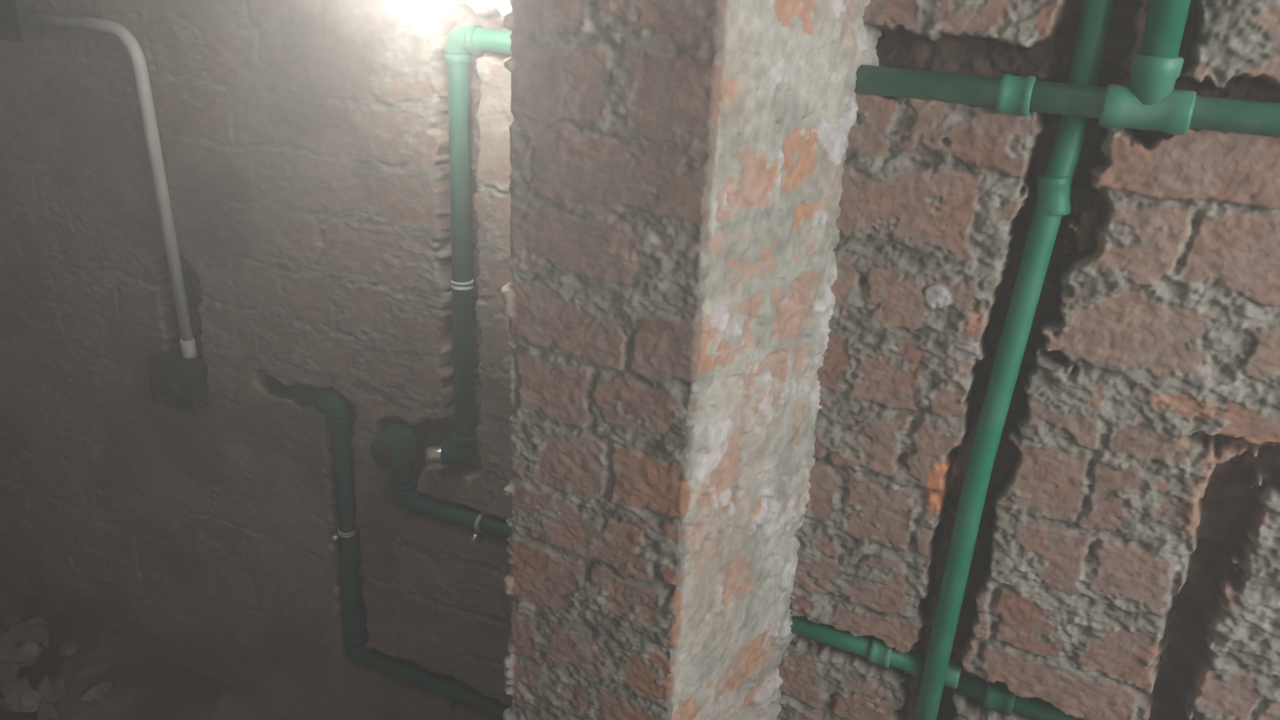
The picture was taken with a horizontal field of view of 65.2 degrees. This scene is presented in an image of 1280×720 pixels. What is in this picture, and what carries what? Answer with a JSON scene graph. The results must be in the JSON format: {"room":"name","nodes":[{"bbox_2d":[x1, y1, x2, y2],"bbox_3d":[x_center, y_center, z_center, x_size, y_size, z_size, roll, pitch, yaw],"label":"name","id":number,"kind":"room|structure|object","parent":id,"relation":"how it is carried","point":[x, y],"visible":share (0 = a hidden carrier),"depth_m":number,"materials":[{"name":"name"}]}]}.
{"room":"unfinished bathroom","nodes":[
{"label":"unfinished bathroom","id":0,"kind":"room"},
{"bbox_2d":[0,590,303,719],"bbox_3d":[-0.939,1.446,0.511,5.300,0.093,3.540,13,24,23],"label":"floor","id":1,"kind":"structure","parent":0,"point":[145,686],"depth_m":2.23,"materials":[{"name":"grey concrete"}]},
{"bbox_2d":[0,614,112,719],"bbox_3d":[-1.546,0.681,2.168,0.938,0.184,0.536,13,24,23],"label":"rubble pile","id":2,"kind":"object","parent":1,"relation":"on","point":[19,639],"visible":0.98,"depth_m":2.19,"materials":[{"name":"stone"}]},
{"bbox_2d":[0,0,1279,719],"bbox_3d":[-0.139,-0.314,1.463,5.300,2.720,0.067,13,24,23],"label":"wall","id":3,"kind":"structure","parent":0,"point":[1125,565],"depth_m":1.52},
{"bbox_2d":[0,0,207,415],"bbox_3d":[-0.995,-0.283,1.859,0.386,0.747,0.054,11,23,19],"label":"conduit","id":4,"kind":"object","parent":3,"relation":"attached to","point":[19,19],"visible":0.98,"depth_m":1.80,"materials":[{"name":"grey plastic"}]},
{"bbox_2d":[180,338,197,358],"bbox_3d":[-0.864,-0.024,1.915,0.027,0.038,0.029,13,24,23],"label":"socket","id":5,"kind":"object","parent":4,"relation":"attached to","point":[188,345],"depth_m":1.91,"materials":[{"name":"grey plastic"}]},
{"bbox_2d":[269,376,509,719],"bbox_3d":[-0.376,0.371,1.817,0.721,0.588,0.058,13,24,23],"label":"pipe","id":6,"kind":"object","parent":3,"relation":"attached to","point":[340,418],"visible":0.95,"depth_m":1.88,"materials":[{"name":"green plastic"}]},
{"bbox_2d":[315,388,332,411],"bbox_3d":[-0.560,0.073,1.801,0.027,0.042,0.042,13,24,23],"label":"socket","id":7,"kind":"object","parent":6,"relation":"attached to","point":[323,397],"depth_m":1.79,"materials":[{"name":"green plastic"}]},
{"bbox_2d":[328,415,352,426],"bbox_3d":[-0.540,0.100,1.801,0.042,0.027,0.042,13,24,23],"label":"socket","id":8,"kind":"object","parent":6,"relation":"attached to","point":[334,420],"depth_m":1.79,"materials":[{"name":"green plastic"}]},
{"bbox_2d":[343,632,364,647],"bbox_3d":[-0.567,0.561,1.988,0.042,0.027,0.042,13,24,23],"label":"socket","id":9,"kind":"object","parent":6,"relation":"attached to","point":[350,641],"depth_m":1.97,"materials":[{"name":"green plastic"}]},
{"bbox_2d":[359,648,376,668],"bbox_3d":[-0.547,0.589,1.987,0.027,0.042,0.042,13,24,23],"label":"socket","id":10,"kind":"object","parent":6,"relation":"attached to","point":[366,655],"depth_m":1.97,"materials":[{"name":"green plastic"}]},
{"bbox_2d":[370,421,511,542],"bbox_3d":[-0.251,0.237,1.689,0.452,0.172,0.084,13,24,23],"label":"pipe","id":11,"kind":"object","parent":3,"relation":"attached to","point":[397,447],"visible":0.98,"depth_m":1.73,"materials":[{"name":"plastic"}]},
{"bbox_2d":[370,430,416,469],"bbox_3d":[-0.427,0.153,1.734,0.066,0.066,0.050,13,24,23],"label":"outlet","id":12,"kind":"object","parent":11,"relation":"attached to","point":[391,449],"depth_m":1.71,"materials":[{"name":"plastic"}]},
{"bbox_2d":[392,476,415,491],"bbox_3d":[-0.421,0.227,1.788,0.042,0.027,0.042,13,24,23],"label":"socket","id":13,"kind":"object","parent":11,"relation":"attached to","point":[407,483],"depth_m":1.77,"materials":[{"name":"green plastic"}]},
{"bbox_2d":[410,491,428,514],"bbox_3d":[-0.400,0.254,1.787,0.027,0.042,0.042,13,24,23],"label":"socket","id":14,"kind":"object","parent":11,"relation":"attached to","point":[418,500],"depth_m":1.77,"materials":[{"name":"green plastic"}]},
{"bbox_2d":[425,24,510,464],"bbox_3d":[-0.184,-0.128,1.523,0.351,0.718,0.062,13,24,23],"label":"pipe","id":15,"kind":"object","parent":3,"relation":"attached to","point":[463,40],"visible":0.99,"depth_m":1.54,"materials":[{"name":"green plastic"}]},
{"bbox_2d":[441,440,450,464],"bbox_3d":[-0.322,0.158,1.700,0.027,0.043,0.043,3,22,-1],"label":"socket","id":16,"kind":"object","parent":15,"relation":"attached to","point":[446,444],"depth_m":1.68,"materials":[{"name":"green plastic"}]},
{"bbox_2d":[444,54,472,63],"bbox_3d":[-0.265,-0.446,1.456,0.041,0.026,0.041,13,24,23],"label":"socket","id":17,"kind":"object","parent":15,"relation":"attached to","point":[448,58],"depth_m":1.44,"materials":[{"name":"green plastic"}]},
{"bbox_2d":[452,431,476,445],"bbox_3d":[-0.296,0.137,1.691,0.043,0.027,0.043,13,24,23],"label":"socket","id":18,"kind":"object","parent":15,"relation":"attached to","point":[459,438],"depth_m":1.67,"materials":[{"name":"green plastic"}]},
{"bbox_2d":[464,24,482,53],"bbox_3d":[-0.243,-0.463,1.439,0.026,0.041,0.041,13,24,23],"label":"socket","id":19,"kind":"object","parent":15,"relation":"attached to","point":[473,32],"depth_m":1.42,"materials":[{"name":"green plastic"}]},
{"bbox_2d":[790,0,1114,719],"bbox_3d":[0.516,-0.103,1.197,0.631,2.050,0.069,13,24,23],"label":"pipe","id":20,"kind":"object","parent":3,"relation":"attached to","point":[935,667],"visible":0.83,"depth_m":1.29,"materials":[{"name":"plastic"}]},
{"bbox_2d":[854,0,1279,136],"bbox_3d":[0.814,-0.591,0.838,1.216,0.849,0.055,13,24,23],"label":"pipe","id":21,"kind":"object","parent":3,"relation":"attached to","point":[1150,102],"visible":0.98,"depth_m":1.08,"materials":[{"name":"plastic"}]},
{"bbox_2d":[501,0,881,719],"bbox_3d":[0.066,-0.202,1.210,0.335,2.720,0.371,13,24,23],"label":"brick pillar","id":22,"kind":"structure","parent":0,"point":[675,186],"depth_m":1.16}
]}

